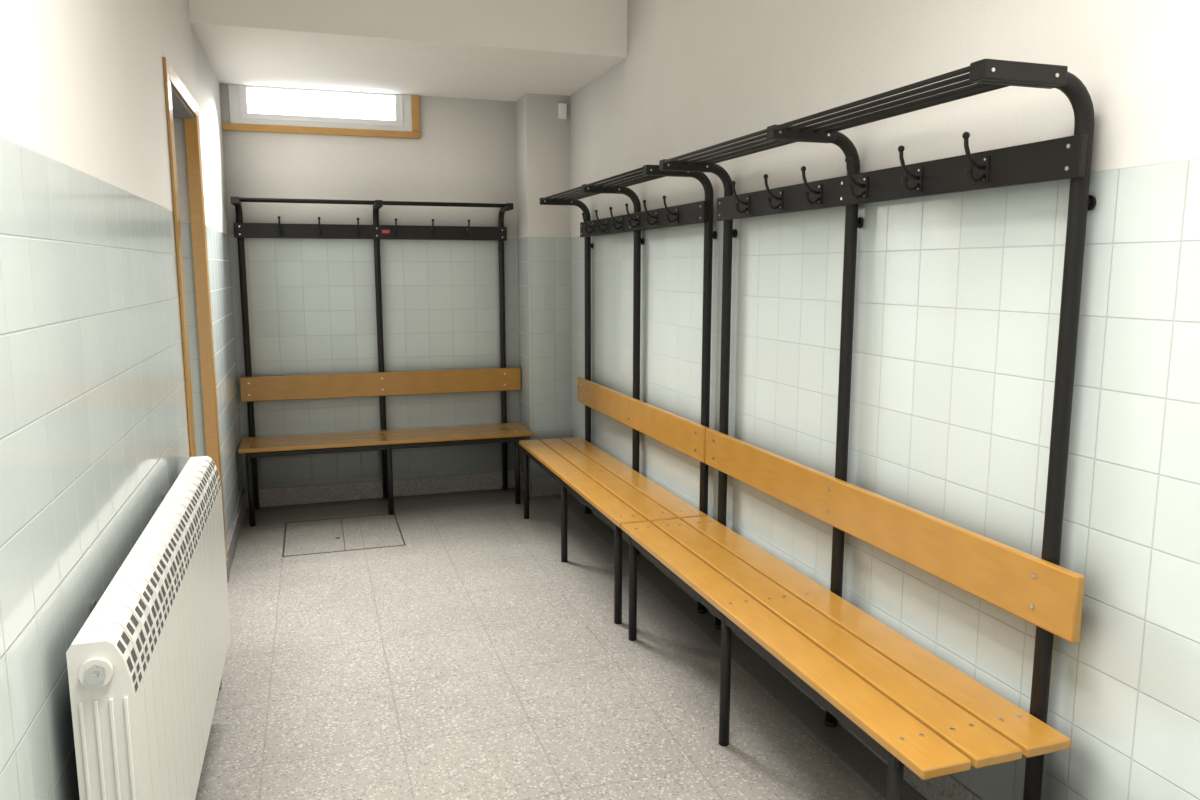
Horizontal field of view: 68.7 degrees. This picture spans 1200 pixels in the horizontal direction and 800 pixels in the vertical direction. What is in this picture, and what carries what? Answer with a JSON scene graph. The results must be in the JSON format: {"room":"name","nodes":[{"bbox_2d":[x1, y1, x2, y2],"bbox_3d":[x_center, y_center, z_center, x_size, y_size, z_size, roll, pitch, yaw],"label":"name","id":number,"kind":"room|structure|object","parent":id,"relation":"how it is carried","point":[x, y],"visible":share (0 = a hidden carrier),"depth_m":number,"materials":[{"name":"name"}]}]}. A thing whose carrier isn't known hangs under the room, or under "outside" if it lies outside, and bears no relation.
{"room":"changing room","nodes":[
{"label":"changing room","id":0,"kind":"room"},
{"bbox_2d":[0,0,243,799],"bbox_3d":[-1.243,-0.363,1.962,0.250,3.000,7.100,-3,9,-18],"label":"wall","id":1,"kind":"structure","parent":0,"point":[94,432],"depth_m":1.75,"materials":[{"name":"tile"}]},
{"bbox_2d":[66,456,230,799],"bbox_3d":[-1.085,0.694,2.248,0.123,0.825,1.654,-3,9,-18],"label":"radiator","id":2,"kind":"object","parent":1,"relation":"attached to","point":[145,667],"visible":1,"depth_m":1.77,"materials":[{"name":"white metal"}]},
{"bbox_2d":[163,57,229,582],"bbox_3d":[-1.739,-0.151,3.483,0.304,2.135,0.920,-3,9,-18],"label":"door frame","id":3,"kind":"structure","parent":1,"relation":"attached to","point":[175,107],"depth_m":3.77,"materials":[{"name":"brown wood"}]},
{"bbox_2d":[173,118,205,456],"bbox_3d":[-1.746,-0.121,3.485,0.208,2.075,0.790,-3,9,-18],"label":"door","id":4,"kind":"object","parent":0,"point":[179,134],"depth_m":3.83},
{"bbox_2d":[220,84,520,489],"bbox_3d":[-1.249,-0.890,5.525,1.978,3.000,0.250,-3,9,-18],"label":"wall","id":5,"kind":"structure","parent":0,"point":[312,302],"depth_m":5.38,"materials":[{"name":"tile"}]},
{"bbox_2d":[222,84,419,138],"bbox_3d":[-1.628,-1.689,5.169,1.109,0.254,0.082,-3,9,-18],"label":"window","id":6,"kind":"structure","parent":5,"relation":"in","point":[252,108],"depth_m":5.15,"materials":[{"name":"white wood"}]},
{"bbox_2d":[189,0,626,100],"bbox_3d":[-1.008,-2.004,4.616,1.978,0.530,1.300,-3,9,-18],"label":"ceiling soffit","id":7,"kind":"structure","parent":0,"point":[501,50],"depth_m":4.23,"materials":[{"name":"white paint"}]},
{"bbox_2d":[195,488,926,799],"bbox_3d":[-0.184,1.129,2.533,2.478,0.120,7.100,-3,9,-18],"label":"floor","id":8,"kind":"structure","parent":0,"point":[463,659],"depth_m":3.11,"materials":[{"name":"tile"}]},
{"bbox_2d":[282,513,405,556],"bbox_3d":[-1.408,0.731,4.813,0.610,0.002,0.640,-3,9,-18],"label":"floor hatch","id":9,"kind":"object","parent":8,"relation":"on","point":[394,513],"visible":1,"depth_m":4.74,"materials":[{"name":"grey metal"}]},
{"bbox_2d":[230,196,533,525],"bbox_3d":[-1.268,-0.256,5.250,1.685,1.825,0.426,-3,9,-18],"label":"bench","id":10,"kind":"object","parent":8,"relation":"on","point":[503,379],"visible":1,"depth_m":5.28,"materials":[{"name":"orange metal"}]},
{"bbox_2d":[516,93,570,479],"bbox_3d":[-0.355,-0.630,5.577,0.270,2.470,0.280,-3,9,-18],"label":"pilaster","id":11,"kind":"object","parent":8,"relation":"on","point":[542,139],"visible":0.86,"depth_m":5.44,"materials":[{"name":"tile"}]},
{"bbox_2d":[558,103,566,118],"bbox_3d":[-0.226,-1.740,5.292,0.050,0.090,0.028,-3,9,-18],"label":"wall sensor","id":12,"kind":"object","parent":11,"relation":"attached to","point":[562,107],"visible":1,"depth_m":5.28,"materials":[{"name":"white plastic"}]},
{"bbox_2d":[227,470,980,799],"bbox_3d":[-0.184,1.013,2.516,1.978,0.115,6.600,-3,9,-18],"label":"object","id":13,"kind":"object","parent":8,"relation":"on","point":[946,787],"visible":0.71,"depth_m":5.44,"materials":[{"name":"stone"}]},
{"bbox_2d":[519,165,716,623],"bbox_3d":[0.005,-0.112,4.278,0.426,1.825,1.774,-3,9,-18],"label":"bench","id":14,"kind":"object","parent":8,"relation":"on","point":[614,491],"visible":0.94,"depth_m":4.09,"materials":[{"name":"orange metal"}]},
{"bbox_2d":[621,59,1095,799],"bbox_3d":[0.564,0.138,2.587,0.426,1.825,1.802,-3,9,-18],"label":"bench","id":15,"kind":"object","parent":8,"relation":"on","point":[917,711],"visible":1,"depth_m":2.20,"materials":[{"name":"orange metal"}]},
{"bbox_2d":[570,0,1199,799],"bbox_3d":[0.875,-0.465,2.647,0.250,3.000,7.100,-3,9,-18],"label":"wall","id":16,"kind":"structure","parent":0,"point":[957,302],"depth_m":2.23,"materials":[{"name":"tile"}]}
]}

